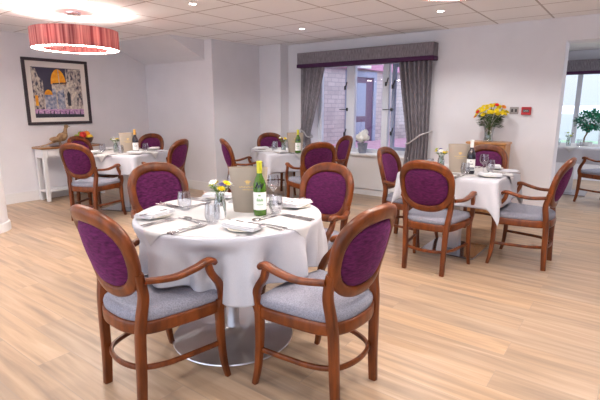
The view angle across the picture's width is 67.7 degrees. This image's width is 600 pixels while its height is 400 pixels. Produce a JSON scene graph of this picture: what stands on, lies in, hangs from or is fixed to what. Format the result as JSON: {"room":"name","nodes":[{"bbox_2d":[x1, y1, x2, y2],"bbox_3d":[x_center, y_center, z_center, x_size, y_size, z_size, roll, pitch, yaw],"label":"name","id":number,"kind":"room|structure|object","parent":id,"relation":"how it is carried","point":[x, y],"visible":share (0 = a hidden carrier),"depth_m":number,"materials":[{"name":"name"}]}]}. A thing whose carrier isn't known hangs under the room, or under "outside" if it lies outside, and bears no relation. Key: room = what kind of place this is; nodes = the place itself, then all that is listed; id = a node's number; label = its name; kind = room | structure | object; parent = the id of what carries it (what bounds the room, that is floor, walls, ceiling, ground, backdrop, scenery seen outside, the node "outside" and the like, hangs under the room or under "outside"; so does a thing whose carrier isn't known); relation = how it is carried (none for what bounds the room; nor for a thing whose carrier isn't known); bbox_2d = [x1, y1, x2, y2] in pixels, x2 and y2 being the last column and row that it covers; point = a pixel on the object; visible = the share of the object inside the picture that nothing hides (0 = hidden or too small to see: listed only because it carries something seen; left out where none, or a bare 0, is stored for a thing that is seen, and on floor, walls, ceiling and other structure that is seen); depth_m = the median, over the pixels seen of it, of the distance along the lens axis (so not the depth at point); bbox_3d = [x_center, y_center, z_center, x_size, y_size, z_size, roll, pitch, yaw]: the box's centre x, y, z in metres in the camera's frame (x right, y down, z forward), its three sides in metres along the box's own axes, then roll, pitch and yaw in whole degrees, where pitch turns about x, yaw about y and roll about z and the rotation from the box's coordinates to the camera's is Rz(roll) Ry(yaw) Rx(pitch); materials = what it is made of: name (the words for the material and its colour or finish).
{"room":"care facility","nodes":[
{"label":"care facility","id":0,"kind":"room"},
{"bbox_2d":[0,163,7,223],"bbox_3d":[-3.565,-0.813,4.776,0.520,2.381,0.520,9,15,36],"label":"column","id":1,"kind":"structure","parent":0,"point":[3,208],"depth_m":4.98,"materials":[{"name":"paint"}]},
{"bbox_2d":[0,219,11,233],"bbox_3d":[-3.565,0.303,5.009,0.562,0.100,0.562,9,15,36],"label":"trim","id":2,"kind":"structure","parent":1,"relation":"attached to","point":[4,227],"depth_m":5.00,"materials":[{"name":"white paint"}]},
{"bbox_2d":[0,31,148,194],"bbox_3d":[-5.005,-0.911,5.247,0.200,2.381,7.725,9,15,36],"label":"wall","id":3,"kind":"structure","parent":0,"point":[117,81],"depth_m":6.83,"materials":[{"name":"paint"}]},
{"bbox_2d":[5,190,81,204],"bbox_3d":[-4.979,0.213,5.333,0.016,0.145,7.525,9,15,36],"label":"baseboard","id":4,"kind":"structure","parent":3,"relation":"attached to","point":[21,197],"depth_m":6.59,"materials":[{"name":"white paint"}]},
{"bbox_2d":[20,57,91,124],"bbox_3d":[-3.644,-1.627,6.759,0.030,0.954,0.954,9,15,36],"label":"framed picture","id":5,"kind":"object","parent":3,"relation":"attached to","point":[56,91],"visible":1,"depth_m":6.73,"materials":[{"name":"grey"}]},
{"bbox_2d":[119,34,204,64],"bbox_3d":[-2.310,-2.367,7.125,1.556,0.298,0.675,9,15,36],"label":"bulkhead","id":6,"kind":"object","parent":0,"point":[167,48],"visible":0.91,"depth_m":6.97,"materials":[{"name":"paint"}]},
{"bbox_2d":[145,39,225,183],"bbox_3d":[-2.061,-1.421,7.690,1.924,2.381,0.200,9,15,36],"label":"wall","id":7,"kind":"structure","parent":0,"point":[185,99],"depth_m":7.35,"materials":[{"name":"paint"}]},
{"bbox_2d":[187,179,214,190],"bbox_3d":[-2.045,-0.297,7.775,1.724,0.145,0.016,9,15,36],"label":"baseboard","id":8,"kind":"structure","parent":7,"relation":"attached to","point":[192,184],"depth_m":7.50,"materials":[{"name":"white paint"}]},
{"bbox_2d":[221,40,260,180],"bbox_3d":[-0.892,-1.446,7.810,0.200,2.381,1.397,9,15,36],"label":"wall","id":9,"kind":"structure","parent":0,"point":[240,62],"depth_m":7.47,"materials":[{"name":"paint"}]},
{"bbox_2d":[259,44,288,177],"bbox_3d":[-0.450,-1.453,7.844,0.467,2.381,0.212,9,15,36],"label":"pillar","id":10,"kind":"structure","parent":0,"point":[273,59],"depth_m":7.65,"materials":[{"name":"paint"}]},
{"bbox_2d":[267,177,284,185],"bbox_3d":[-0.449,-0.357,8.062,0.482,0.145,0.227,9,15,36],"label":"baseboard","id":11,"kind":"structure","parent":10,"relation":"attached to","point":[274,182],"depth_m":7.92,"materials":[{"name":"white paint"}]},
{"bbox_2d":[0,179,599,399],"bbox_3d":[0.637,0.518,4.470,10.496,0.100,12.800,9,15,36],"label":"floor","id":12,"kind":"structure","parent":0,"point":[504,328],"depth_m":2.81,"materials":[{"name":"brown wood"}]},
{"bbox_2d":[32,143,104,201],"bbox_3d":[-3.523,-0.445,6.906,0.319,0.790,0.940,9,15,36],"label":"console table","id":13,"kind":"object","parent":12,"relation":"on","point":[44,152],"visible":0.42,"depth_m":6.57,"materials":[{"name":"white paint"}]},
{"bbox_2d":[34,125,69,146],"bbox_3d":[-3.667,-0.948,6.613,0.130,0.317,0.572,9,15,36],"label":"ornament","id":14,"kind":"object","parent":13,"relation":"on","point":[60,137],"visible":0.97,"depth_m":6.67,"materials":[{"name":"brown"}]},
{"bbox_2d":[41,185,67,191],"bbox_3d":[-3.531,-0.204,6.962,0.260,0.025,0.880,9,15,36],"label":"shelf","id":15,"kind":"object","parent":13,"relation":"attached to","point":[61,188],"depth_m":6.68,"materials":[{"name":"white paint"}]},
{"bbox_2d":[59,143,126,220],"bbox_3d":[-2.579,-0.239,5.512,0.608,0.964,0.580,3,12,14],"label":"armchair","id":16,"kind":"object","parent":12,"relation":"on","point":[78,161],"visible":0.98,"depth_m":5.34,"materials":[{"name":"brown wood"}]},
{"bbox_2d":[71,177,119,186],"bbox_3d":[-2.566,-0.229,5.563,0.498,0.066,0.465,3,12,14],"label":"seat cushion","id":17,"kind":"object","parent":16,"relation":"on","point":[101,181],"depth_m":5.45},
{"bbox_2d":[67,136,119,207],"bbox_3d":[-2.959,-0.428,6.417,0.580,0.964,0.608,3,12,14],"label":"armchair","id":18,"kind":"object","parent":12,"relation":"on","point":[83,141],"visible":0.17,"depth_m":6.37,"materials":[{"name":"brown wood"}]},
{"bbox_2d":[101,175,131,211],"bbox_3d":[-2.383,-0.274,6.153,0.860,0.762,0.860,3,12,14],"label":"square table","id":19,"kind":"object","parent":12,"relation":"on","point":[118,207],"visible":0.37,"depth_m":6.13,"materials":[{"name":"white paint"}]},
{"bbox_2d":[72,148,168,179],"bbox_3d":[-2.383,-0.474,6.103,0.987,0.362,0.987,3,12,14],"label":"tablecloth","id":20,"kind":"object","parent":19,"relation":"on","point":[128,162],"visible":0.38,"depth_m":5.64,"materials":[{"name":"white fabric"}]},
{"bbox_2d":[96,149,157,161],"bbox_3d":[-2.383,-0.615,6.082,0.768,0.086,0.768,-7,14,-29],"label":"cloth","id":21,"kind":"object","parent":20,"relation":"on","point":[102,156],"visible":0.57,"depth_m":5.95,"materials":[{"name":"beige fabric"}]},
{"bbox_2d":[118,132,132,152],"bbox_3d":[-2.283,-0.764,5.949,0.224,0.258,0.094,-4,12,-18],"label":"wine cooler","id":22,"kind":"object","parent":21,"relation":"on","point":[125,139],"visible":0.77,"depth_m":5.91,"materials":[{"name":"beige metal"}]},
{"bbox_2d":[132,129,138,150],"bbox_3d":[-2.166,-0.773,5.883,0.075,0.304,0.076,-4,13,-20],"label":"wine bottle","id":23,"kind":"object","parent":21,"relation":"on","point":[135,145],"visible":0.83,"depth_m":5.86,"materials":[{"name":"black glass"}]},
{"bbox_2d":[70,204,230,399],"bbox_3d":[-0.747,0.453,2.192,0.608,0.964,0.580,10,15,40],"label":"armchair","id":24,"kind":"object","parent":12,"relation":"on","point":[128,301],"visible":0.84,"depth_m":2.03,"materials":[{"name":"brown wood"}]},
{"bbox_2d":[103,274,217,320],"bbox_3d":[-0.715,0.466,2.233,0.498,0.066,0.465,10,15,40],"label":"seat cushion","id":25,"kind":"object","parent":24,"relation":"on","point":[177,302],"depth_m":2.09,"materials":[{"name":"fabric"}]},
{"bbox_2d":[138,133,163,149],"bbox_3d":[-2.385,-0.526,6.888,0.608,0.964,0.580,3,12,14],"label":"armchair","id":26,"kind":"object","parent":12,"relation":"on","point":[148,140],"visible":0.09,"depth_m":7.02,"materials":[{"name":"brown wood"}]},
{"bbox_2d":[127,162,188,237],"bbox_3d":[-0.941,0.227,3.276,0.608,0.964,0.580,-9,15,-38],"label":"armchair","id":27,"kind":"object","parent":12,"relation":"on","point":[148,184],"visible":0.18,"depth_m":3.35,"materials":[{"name":"fabric"}]},
{"bbox_2d":[141,139,188,175],"bbox_3d":[-1.776,-0.339,5.987,0.580,0.964,0.608,3,12,14],"label":"armchair","id":28,"kind":"object","parent":12,"relation":"on","point":[177,153],"visible":0.33,"depth_m":5.78,"materials":[{"name":"fabric"}]},
{"bbox_2d":[173,306,291,366],"bbox_3d":[-0.409,0.451,2.682,1.014,0.762,1.014,9,15,36],"label":"round table","id":29,"kind":"object","parent":12,"relation":"on","point":[239,321],"visible":0.41,"depth_m":2.67,"materials":[{"name":"white paint"}]},
{"bbox_2d":[132,197,327,306],"bbox_3d":[-0.407,0.251,2.623,1.129,0.359,1.136,9,15,36],"label":"tablecloth","id":30,"kind":"object","parent":29,"relation":"on","point":[238,257],"visible":0.56,"depth_m":2.17,"materials":[{"name":"white fabric"}]},
{"bbox_2d":[137,196,317,245],"bbox_3d":[-0.409,0.103,2.609,1.018,0.073,1.018,-4,13,-19],"label":"cloth","id":31,"kind":"object","parent":30,"relation":"on","point":[205,212],"visible":0.66,"depth_m":2.42,"materials":[{"name":"beige fabric"}]},
{"bbox_2d":[167,223,203,233],"bbox_3d":[-0.565,0.140,2.230,0.019,0.007,0.227,8,14,35],"label":"knife","id":32,"kind":"object","parent":31,"relation":"on","point":[202,223],"visible":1,"depth_m":2.20,"materials":[{"name":"silver metal"}]},
{"bbox_2d":[171,224,206,234],"bbox_3d":[-0.541,0.144,2.213,0.018,0.007,0.227,8,14,35],"label":"knife","id":33,"kind":"object","parent":31,"relation":"on","point":[206,224],"visible":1,"depth_m":2.18,"materials":[{"name":"silver metal"}]},
{"bbox_2d":[215,202,224,219],"bbox_3d":[-0.434,0.055,2.420,0.052,0.096,0.052,9,15,36],"label":"salt shaker","id":34,"kind":"object","parent":31,"relation":"on","point":[219,214],"visible":1,"depth_m":2.40,"materials":[{"name":"ceramic"}]},
{"bbox_2d":[227,228,246,231],"bbox_3d":[-0.282,0.139,2.219,0.160,0.014,0.160,9,15,36],"label":"plate","id":35,"kind":"object","parent":31,"relation":"on","point":[227,228],"visible":0.3,"depth_m":2.16,"materials":[{"name":"beige"}]},
{"bbox_2d":[221,218,265,231],"bbox_3d":[-0.281,0.123,2.216,0.201,0.024,0.124,7,13,29],"label":"napkin","id":36,"kind":"object","parent":35,"relation":"on","point":[231,224],"visible":0.91,"depth_m":2.18,"materials":[{"name":"white fabric"}]},
{"bbox_2d":[229,166,267,212],"bbox_3d":[-0.296,-0.062,2.584,0.224,0.258,0.094,0,12,0],"label":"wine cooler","id":37,"kind":"object","parent":31,"relation":"on","point":[242,178],"visible":0.74,"depth_m":2.55,"materials":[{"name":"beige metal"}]},
{"bbox_2d":[253,161,266,215],"bbox_3d":[-0.224,-0.065,2.489,0.075,0.304,0.076,-1,12,-5],"label":"wine bottle","id":38,"kind":"object","parent":31,"relation":"on","point":[259,185],"visible":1,"depth_m":2.47,"materials":[{"name":"green glass"}]},
{"bbox_3d":[-0.440,0.030,2.458,0.068,0.130,0.068,9,15,36],"label":"bud vase","id":39,"kind":"object","parent":31,"relation":"on","visible":0},
{"bbox_2d":[208,179,233,201],"bbox_3d":[-0.432,-0.025,2.465,0.148,0.197,0.160,-2,12,-10],"label":"posy","id":40,"kind":"object","parent":39,"relation":"in","point":[222,186],"visible":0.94,"depth_m":2.43,"materials":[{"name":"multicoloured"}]},
{"bbox_3d":[-0.798,0.086,2.475,0.160,0.014,0.160,9,15,36],"label":"plate","id":41,"kind":"object","parent":31,"relation":"on","visible":0},
{"bbox_2d":[134,207,174,218],"bbox_3d":[-0.798,0.070,2.471,0.124,0.024,0.201,6,13,27],"label":"napkin","id":42,"kind":"object","parent":41,"relation":"on","point":[157,213],"visible":0.88,"depth_m":2.43,"materials":[{"name":"white fabric"}]},
{"bbox_3d":[-0.536,-0.019,2.981,0.160,0.014,0.160,9,15,36],"label":"plate","id":43,"kind":"object","parent":31,"relation":"on","visible":0},
{"bbox_2d":[202,191,231,197],"bbox_3d":[-0.537,-0.036,2.977,0.201,0.024,0.124,4,12,18],"label":"napkin","id":44,"kind":"object","parent":43,"relation":"on","point":[227,194],"visible":0.67,"depth_m":2.94,"materials":[{"name":"white fabric"}]},
{"bbox_3d":[-0.020,0.034,2.725,0.160,0.014,0.160,9,15,36],"label":"plate","id":45,"kind":"object","parent":31,"relation":"on","visible":0},
{"bbox_2d":[281,198,312,207],"bbox_3d":[-0.020,0.018,2.722,0.124,0.024,0.201,6,13,28],"label":"napkin","id":46,"kind":"object","parent":45,"relation":"on","point":[301,202],"visible":0.98,"depth_m":2.68,"materials":[{"name":"white fabric"}]},
{"bbox_2d":[219,138,266,192],"bbox_3d":[-0.786,-0.363,6.105,0.580,0.964,0.608,-4,13,-20],"label":"armchair","id":47,"kind":"object","parent":12,"relation":"on","point":[228,154],"visible":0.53,"depth_m":5.85,"materials":[{"name":"brown wood"}]},
{"bbox_2d":[257,132,295,194],"bbox_3d":[-0.408,-0.576,7.125,0.608,0.964,0.580,-4,13,-20],"label":"armchair","id":48,"kind":"object","parent":12,"relation":"on","point":[269,139],"visible":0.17,"depth_m":7.26,"materials":[{"name":"brown wood"}]},
{"bbox_2d":[284,172,292,197],"bbox_3d":[-0.159,-0.322,6.383,0.860,0.762,0.860,-4,13,-20],"label":"square table","id":49,"kind":"object","parent":12,"relation":"on","point":[290,174],"visible":0.11,"depth_m":6.38,"materials":[{"name":"white paint"}]},
{"bbox_2d":[249,147,304,177],"bbox_3d":[-0.154,-0.522,6.334,0.987,0.362,0.987,-4,13,-20],"label":"tablecloth","id":50,"kind":"object","parent":49,"relation":"on","point":[275,162],"visible":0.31,"depth_m":5.84,"materials":[{"name":"white fabric"}]},
{"bbox_2d":[255,147,303,158],"bbox_3d":[-0.159,-0.662,6.312,0.768,0.086,0.768,5,13,24],"label":"cloth","id":51,"kind":"object","parent":50,"relation":"on","point":[298,155],"visible":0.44,"depth_m":6.22,"materials":[{"name":"beige fabric"}]},
{"bbox_2d":[287,132,303,151],"bbox_3d":[-0.063,-0.766,5.961,0.224,0.258,0.094,0,12,0],"label":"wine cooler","id":52,"kind":"object","parent":51,"relation":"on","point":[291,137],"visible":0.61,"depth_m":5.93,"materials":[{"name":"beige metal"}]},
{"bbox_2d":[295,130,300,152],"bbox_3d":[-0.027,-0.766,5.848,0.075,0.304,0.076,0,12,0],"label":"wine bottle","id":53,"kind":"object","parent":51,"relation":"on","point":[297,140],"visible":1,"depth_m":5.83,"materials":[{"name":"green glass"}]},
{"bbox_2d":[261,162,353,294],"bbox_3d":[0.085,0.235,3.236,0.608,0.964,0.580,8,14,35],"label":"armchair","id":54,"kind":"object","parent":12,"relation":"on","point":[330,186],"visible":0.27,"depth_m":3.30,"materials":[{"name":"brown wood"}]},
{"bbox_2d":[324,228,338,249],"bbox_3d":[0.056,0.264,3.201,0.498,0.066,0.465,8,14,35],"label":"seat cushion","id":55,"kind":"object","parent":54,"relation":"on","point":[330,244],"depth_m":3.16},
{"bbox_2d":[285,142,335,197],"bbox_3d":[0.160,-0.270,5.659,0.608,0.964,0.580,-4,13,-20],"label":"armchair","id":56,"kind":"object","parent":12,"relation":"on","point":[315,153],"visible":0.4,"depth_m":5.38,"materials":[{"name":"fabric"}]},
{"bbox_2d":[288,176,300,183],"bbox_3d":[0.143,-0.260,5.709,0.498,0.066,0.465,-4,13,-20],"label":"seat cushion","id":57,"kind":"object","parent":56,"relation":"on","point":[294,179],"depth_m":5.68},
{"bbox_2d":[252,202,396,399],"bbox_3d":[0.148,0.455,2.183,0.580,0.964,0.608,10,15,39],"label":"armchair","id":58,"kind":"object","parent":12,"relation":"on","point":[333,303],"visible":1,"depth_m":2.02,"materials":[{"name":"brown wood"}]},
{"bbox_2d":[260,269,372,322],"bbox_3d":[0.110,0.469,2.219,0.465,0.066,0.498,10,15,39],"label":"seat cushion","id":59,"kind":"object","parent":58,"relation":"on","point":[296,303],"depth_m":2.09,"materials":[{"name":"fabric"}]},
{"bbox_2d":[335,135,352,166],"bbox_3d":[0.460,-0.452,6.528,0.580,0.964,0.608,-4,13,-20],"label":"armchair","id":60,"kind":"object","parent":12,"relation":"on","point":[343,147],"visible":0.22,"depth_m":6.51,"materials":[{"name":"fabric"}]},
{"bbox_2d":[377,146,437,247],"bbox_3d":[1.084,-0.054,4.621,0.580,0.964,0.608,9,15,36],"label":"armchair","id":61,"kind":"object","parent":12,"relation":"on","point":[389,162],"visible":0.44,"depth_m":4.61,"materials":[{"name":"brown wood"}]},
{"bbox_2d":[386,192,402,203],"bbox_3d":[1.124,-0.027,4.596,0.465,0.066,0.498,9,15,36],"label":"seat cushion","id":62,"kind":"object","parent":61,"relation":"on","point":[389,196],"depth_m":4.51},
{"bbox_2d":[399,160,476,276],"bbox_3d":[1.131,0.114,3.818,0.608,0.964,0.580,9,15,36],"label":"armchair","id":63,"kind":"object","parent":12,"relation":"on","point":[428,186],"visible":0.99,"depth_m":3.65,"materials":[{"name":"brown wood"}]},
{"bbox_2d":[408,208,469,224],"bbox_3d":[1.161,0.126,3.861,0.498,0.066,0.465,9,15,36],"label":"seat cushion","id":64,"kind":"object","parent":63,"relation":"on","point":[415,217],"depth_m":3.73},
{"bbox_2d":[421,206,487,259],"bbox_3d":[1.519,0.103,4.346,0.860,0.762,0.860,9,15,36],"label":"square table","id":65,"kind":"object","parent":12,"relation":"on","point":[454,238],"visible":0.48,"depth_m":4.36,"materials":[{"name":"white paint"}]},
{"bbox_2d":[391,164,522,225],"bbox_3d":[1.516,-0.097,4.297,0.987,0.362,0.987,9,15,36],"label":"tablecloth","id":66,"kind":"object","parent":65,"relation":"on","point":[489,196],"visible":0.38,"depth_m":3.80,"materials":[{"name":"white fabric"}]},
{"bbox_2d":[446,165,513,182],"bbox_3d":[1.519,-0.238,4.275,0.768,0.086,0.768,-2,12,-8],"label":"cloth","id":67,"kind":"object","parent":66,"relation":"on","point":[477,169],"visible":0.24,"depth_m":4.08,"materials":[{"name":"beige fabric"}]},
{"bbox_2d":[448,144,469,172],"bbox_3d":[1.483,-0.387,4.144,0.224,0.258,0.094,5,13,22],"label":"menu","id":68,"kind":"object","parent":67,"relation":"on","point":[458,153],"visible":0.91,"depth_m":4.12,"materials":[{"name":"paper"}]},
{"bbox_2d":[466,140,475,173],"bbox_3d":[1.543,-0.387,4.032,0.075,0.304,0.076,4,13,20],"label":"wine bottle","id":69,"kind":"object","parent":67,"relation":"on","point":[471,156],"visible":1,"depth_m":4.01,"materials":[{"name":"black glass"}]},
{"bbox_3d":[1.379,-0.371,4.380,0.068,0.130,0.068,9,15,36],"label":"bud vase","id":70,"kind":"object","parent":67,"relation":"on","visible":0},
{"bbox_2d":[435,148,448,163],"bbox_3d":[1.372,-0.418,4.368,0.144,0.188,0.165,9,15,36],"label":"posy","id":71,"kind":"object","parent":70,"relation":"in","point":[441,149],"visible":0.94,"depth_m":4.36,"materials":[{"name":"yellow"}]},
{"bbox_3d":[1.647,-0.208,3.884,0.160,0.014,0.160,9,15,36],"label":"plate","id":72,"kind":"object","parent":66,"relation":"on","visible":0},
{"bbox_2d":[477,171,502,176],"bbox_3d":[1.647,-0.224,3.881,0.201,0.024,0.124,7,13,29],"label":"napkin","id":73,"kind":"object","parent":72,"relation":"on","point":[494,174],"visible":0.98,"depth_m":3.84,"materials":[{"name":"white fabric"}]},
{"bbox_3d":[1.908,-0.313,4.390,0.160,0.014,0.160,9,15,36],"label":"plate","id":74,"kind":"object","parent":66,"relation":"on","visible":0},
{"bbox_2d":[488,164,500,168],"bbox_3d":[1.908,-0.330,4.387,0.124,0.024,0.201,5,13,21],"label":"napkin","id":75,"kind":"object","parent":74,"relation":"on","point":[497,166],"visible":0.97,"depth_m":4.33,"materials":[{"name":"white fabric"}]},
{"bbox_2d":[442,144,507,234],"bbox_3d":[1.934,-0.102,4.853,0.608,0.964,0.580,9,15,36],"label":"armchair","id":76,"kind":"object","parent":12,"relation":"on","point":[486,154],"visible":0.15,"depth_m":4.93,"materials":[{"name":"fabric"}]},
{"bbox_2d":[466,140,511,212],"bbox_3d":[2.409,-0.289,5.811,0.492,0.932,0.322,9,15,36],"label":"sideboard","id":77,"kind":"object","parent":12,"relation":"on","point":[505,145],"visible":0.13,"depth_m":5.67,"materials":[{"name":"brown wood"}]},
{"bbox_3d":[2.408,-0.846,5.711,0.144,0.200,0.144,9,15,36],"label":"flower vase","id":78,"kind":"object","parent":77,"relation":"on","visible":0},
{"bbox_2d":[474,103,509,139],"bbox_3d":[2.414,-0.992,5.669,0.413,0.464,0.306,9,15,36],"label":"flower bouquet","id":79,"kind":"object","parent":78,"relation":"in","point":[491,111],"visible":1,"depth_m":5.62,"materials":[{"name":"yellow plant"}]},
{"bbox_2d":[485,157,576,270],"bbox_3d":[2.046,0.087,3.947,0.580,0.964,0.608,9,15,36],"label":"armchair","id":80,"kind":"object","parent":12,"relation":"on","point":[513,214],"visible":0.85,"depth_m":3.80,"materials":[{"name":"brown wood"}]},
{"bbox_2d":[500,202,555,220],"bbox_3d":[2.006,0.101,3.980,0.465,0.066,0.498,9,15,36],"label":"seat cushion","id":81,"kind":"object","parent":80,"relation":"on","point":[511,211],"depth_m":3.84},
{"bbox_2d":[563,165,587,196],"bbox_3d":[4.368,-0.497,7.224,0.860,0.762,0.860,9,15,36],"label":"square table","id":82,"kind":"object","parent":12,"relation":"on","point":[568,191],"visible":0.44,"depth_m":7.21,"materials":[{"name":"fabric"}]},
{"bbox_2d":[556,144,599,165],"bbox_3d":[4.365,-0.697,7.174,0.987,0.362,0.987,9,15,36],"label":"tablecloth","id":83,"kind":"object","parent":82,"relation":"on","point":[563,155],"visible":0.35,"depth_m":6.73,"materials":[{"name":"white fabric"}]},
{"bbox_2d":[558,143,599,151],"bbox_3d":[4.368,-0.838,7.152,0.768,0.086,0.768,-2,12,-8],"label":"cloth","id":84,"kind":"object","parent":83,"relation":"on","point":[572,146],"visible":0.68,"depth_m":6.86,"materials":[{"name":"beige fabric"}]},
{"bbox_2d":[573,108,599,145],"bbox_3d":[4.467,-1.123,6.892,0.507,0.577,0.450,9,15,36],"label":"bonsai tree","id":85,"kind":"object","parent":84,"relation":"on","point":[586,125],"visible":1,"depth_m":6.86,"materials":[{"name":"green plant"}]},
{"bbox_2d":[573,156,599,201],"bbox_3d":[4.363,-0.407,6.316,0.608,0.964,0.580,-3,12,-16],"label":"armchair","id":86,"kind":"object","parent":12,"relation":"on","point":[584,173],"visible":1,"depth_m":6.39,"materials":[{"name":"brown wood"}]},
{"bbox_2d":[581,168,599,174],"bbox_3d":[4.349,-0.397,6.367,0.498,0.066,0.465,-3,12,-16],"label":"seat cushion","id":87,"kind":"object","parent":86,"relation":"on","point":[596,171],"depth_m":6.37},
{"bbox_2d":[0,0,599,45],"bbox_3d":[-0.549,-1.587,2.412,10.496,0.100,8.842,9,15,36],"label":"ceiling","id":88,"kind":"structure","parent":0,"point":[250,22],"depth_m":5.07,"materials":[{"name":"tile"}]},
{"bbox_2d":[28,10,119,53],"bbox_3d":[-2.478,-1.859,4.925,0.890,0.393,0.890,9,15,36],"label":"pendant","id":89,"kind":"object","parent":88,"relation":"hanging from","point":[50,37],"visible":1,"depth_m":4.63,"materials":[{"name":"red"}]},
{"bbox_2d":[31,44,118,53],"bbox_3d":[-2.478,-1.674,4.964,0.878,0.006,0.878,9,15,36],"label":"diffuser","id":90,"kind":"object","parent":89,"relation":"attached to","point":[104,48],"depth_m":5.03,"materials":[{"name":"white"}]},
{"bbox_2d":[288,14,599,207],"bbox_3d":[2.868,-1.011,5.726,8.772,2.381,0.300,9,15,36],"label":"wall","id":91,"kind":"structure","parent":0,"point":[524,63],"depth_m":5.70,"materials":[{"name":"paint"}]},
{"bbox_2d":[318,63,404,154],"bbox_3d":[1.081,-1.458,7.071,1.920,1.415,0.128,9,15,36],"label":"window","id":92,"kind":"structure","parent":91,"relation":"in","point":[351,97],"depth_m":7.04,"materials":[{"name":"white plastic"}]},
{"bbox_2d":[297,41,438,68],"bbox_3d":[0.912,-2.141,6.681,2.292,0.232,0.178,9,15,36],"label":"pelmet","id":93,"kind":"object","parent":91,"relation":"attached to","point":[423,51],"visible":0.94,"depth_m":6.50,"materials":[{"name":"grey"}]},
{"bbox_2d":[301,67,324,146],"bbox_3d":[0.206,-1.206,7.432,0.462,2.006,0.091,9,15,36],"label":"curtain","id":94,"kind":"object","parent":93,"relation":"hanging from","point":[311,78],"visible":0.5,"depth_m":7.36,"materials":[{"name":"fabric"}]},
{"bbox_2d":[399,60,432,164],"bbox_3d":[1.604,-0.993,6.410,0.503,2.005,0.091,9,15,36],"label":"curtain","id":95,"kind":"object","parent":93,"relation":"hanging from","point":[416,76],"visible":0.71,"depth_m":6.31,"materials":[{"name":"fabric"}]},
{"bbox_2d":[336,155,403,191],"bbox_3d":[0.948,-0.447,7.101,1.920,0.515,0.030,9,15,36],"label":"panel","id":96,"kind":"object","parent":91,"relation":"attached to","point":[365,171],"visible":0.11,"depth_m":7.02,"materials":[{"name":"white paint"}]},
{"bbox_2d":[354,188,391,196],"bbox_3d":[3.046,0.180,5.637,8.090,0.085,0.016,9,15,36],"label":"baseboard","id":97,"kind":"structure","parent":91,"relation":"attached to","point":[356,190],"depth_m":7.06,"materials":[{"name":"white paint"}]},
{"bbox_2d":[350,152,407,158],"bbox_3d":[1.001,-0.728,7.114,1.920,0.030,0.255,9,15,36],"label":"sill","id":98,"kind":"structure","parent":91,"relation":"attached to","point":[351,153],"depth_m":6.98,"materials":[{"name":"white paint"}]},
{"bbox_2d":[357,142,367,152],"bbox_3d":[0.992,-0.827,7.116,0.172,0.162,0.172,9,15,36],"label":"flower pot","id":99,"kind":"object","parent":98,"relation":"on","point":[362,147],"visible":0.98,"depth_m":7.06,"materials":[{"name":"stone"}]},
{"bbox_2d":[355,129,369,142],"bbox_3d":[0.986,-0.993,7.070,0.217,0.248,0.193,0,12,-2],"label":"hydrangea","id":100,"kind":"object","parent":99,"relation":"in","point":[363,136],"visible":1,"depth_m":7.02,"materials":[{"name":"white plant"}]},
{"bbox_2d":[509,107,518,113],"bbox_3d":[2.695,-1.127,5.635,0.104,0.086,0.013,9,15,36],"label":"switch plate","id":101,"kind":"object","parent":91,"relation":"attached to","point":[513,110],"visible":0.93,"depth_m":5.63,"materials":[{"name":"grey"}]},
{"bbox_2d":[521,107,531,114],"bbox_3d":[2.801,-1.102,5.543,0.110,0.096,0.039,9,15,36],"label":"fire alarm","id":102,"kind":"object","parent":91,"relation":"attached to","point":[524,110],"visible":1,"depth_m":5.53,"materials":[{"name":"red plastic"}]},
{"bbox_2d":[554,49,599,180],"bbox_3d":[6.346,-1.437,7.767,5.700,2.381,0.250,9,15,36],"label":"wall","id":103,"kind":"structure","parent":0,"point":[583,54],"depth_m":8.32,"materials":[{"name":"paint"}]},
{"bbox_2d":[558,75,599,143],"bbox_3d":[5.669,-1.684,8.240,1.600,1.430,0.080,9,15,36],"label":"window","id":104,"kind":"structure","parent":103,"relation":"in","point":[580,77],"depth_m":8.48,"materials":[{"name":"white plastic"}]},
{"bbox_2d":[566,59,599,74],"bbox_3d":[5.549,-2.367,7.891,2.160,0.250,0.203,9,15,36],"label":"pelmet","id":105,"kind":"object","parent":103,"relation":"attached to","point":[587,66],"visible":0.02,"depth_m":8.09,"materials":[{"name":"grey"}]},
{"bbox_2d":[569,41,599,50],"bbox_3d":[5.290,-2.363,6.131,5.700,0.100,3.678,9,15,36],"label":"ceiling","id":106,"kind":"structure","parent":0,"point":[587,45],"depth_m":7.69,"materials":[{"name":"white paint"}]},
{"label":"outside","id":107,"kind":"structure","parent":0,"visible":0},
{"bbox_2d":[558,140,597,143],"bbox_3d":[7.944,-1.116,10.441,5.800,0.060,5.750,9,15,36],"label":"lawn","id":108,"kind":"structure","parent":107,"point":[563,141],"depth_m":13.23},
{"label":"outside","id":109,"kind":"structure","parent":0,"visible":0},
{"bbox_2d":[332,138,405,148],"bbox_3d":[2.146,-1.724,12.374,6.500,0.060,9.468,9,15,36],"label":"ground","id":110,"kind":"structure","parent":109,"point":[399,142],"depth_m":10.04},
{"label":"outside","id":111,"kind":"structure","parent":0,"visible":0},
{"bbox_2d":[559,74,599,140],"bbox_3d":[9.726,-3.629,12.350,5.800,4.200,0.200,9,15,36],"label":"wall","id":112,"kind":"structure","parent":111,"point":[590,96],"depth_m":13.40,"materials":[{"name":"white"}]},
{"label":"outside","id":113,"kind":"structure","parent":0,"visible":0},
{"bbox_2d":[323,67,405,143],"bbox_3d":[2.233,-2.104,11.405,8.116,2.200,0.250,-11,16,-42],"label":"wall","id":114,"kind":"structure","parent":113,"point":[334,78],"depth_m":9.94,"materials":[{"name":"brick"}]},
{"bbox_2d":[344,70,376,141],"bbox_3d":[1.409,-2.159,10.398,1.080,1.600,0.070,-11,16,-42],"label":"door","id":115,"kind":"structure","parent":114,"relation":"in","point":[366,81],"depth_m":10.48,"materials":[{"name":"blue paint"}]},
{"bbox_2d":[338,64,399,72],"bbox_3d":[2.251,-3.568,11.081,8.117,0.800,0.400,-11,16,-42],"label":"fascia","id":116,"kind":"object","parent":114,"relation":"on","point":[373,67],"depth_m":10.48,"materials":[{"name":"pink"}]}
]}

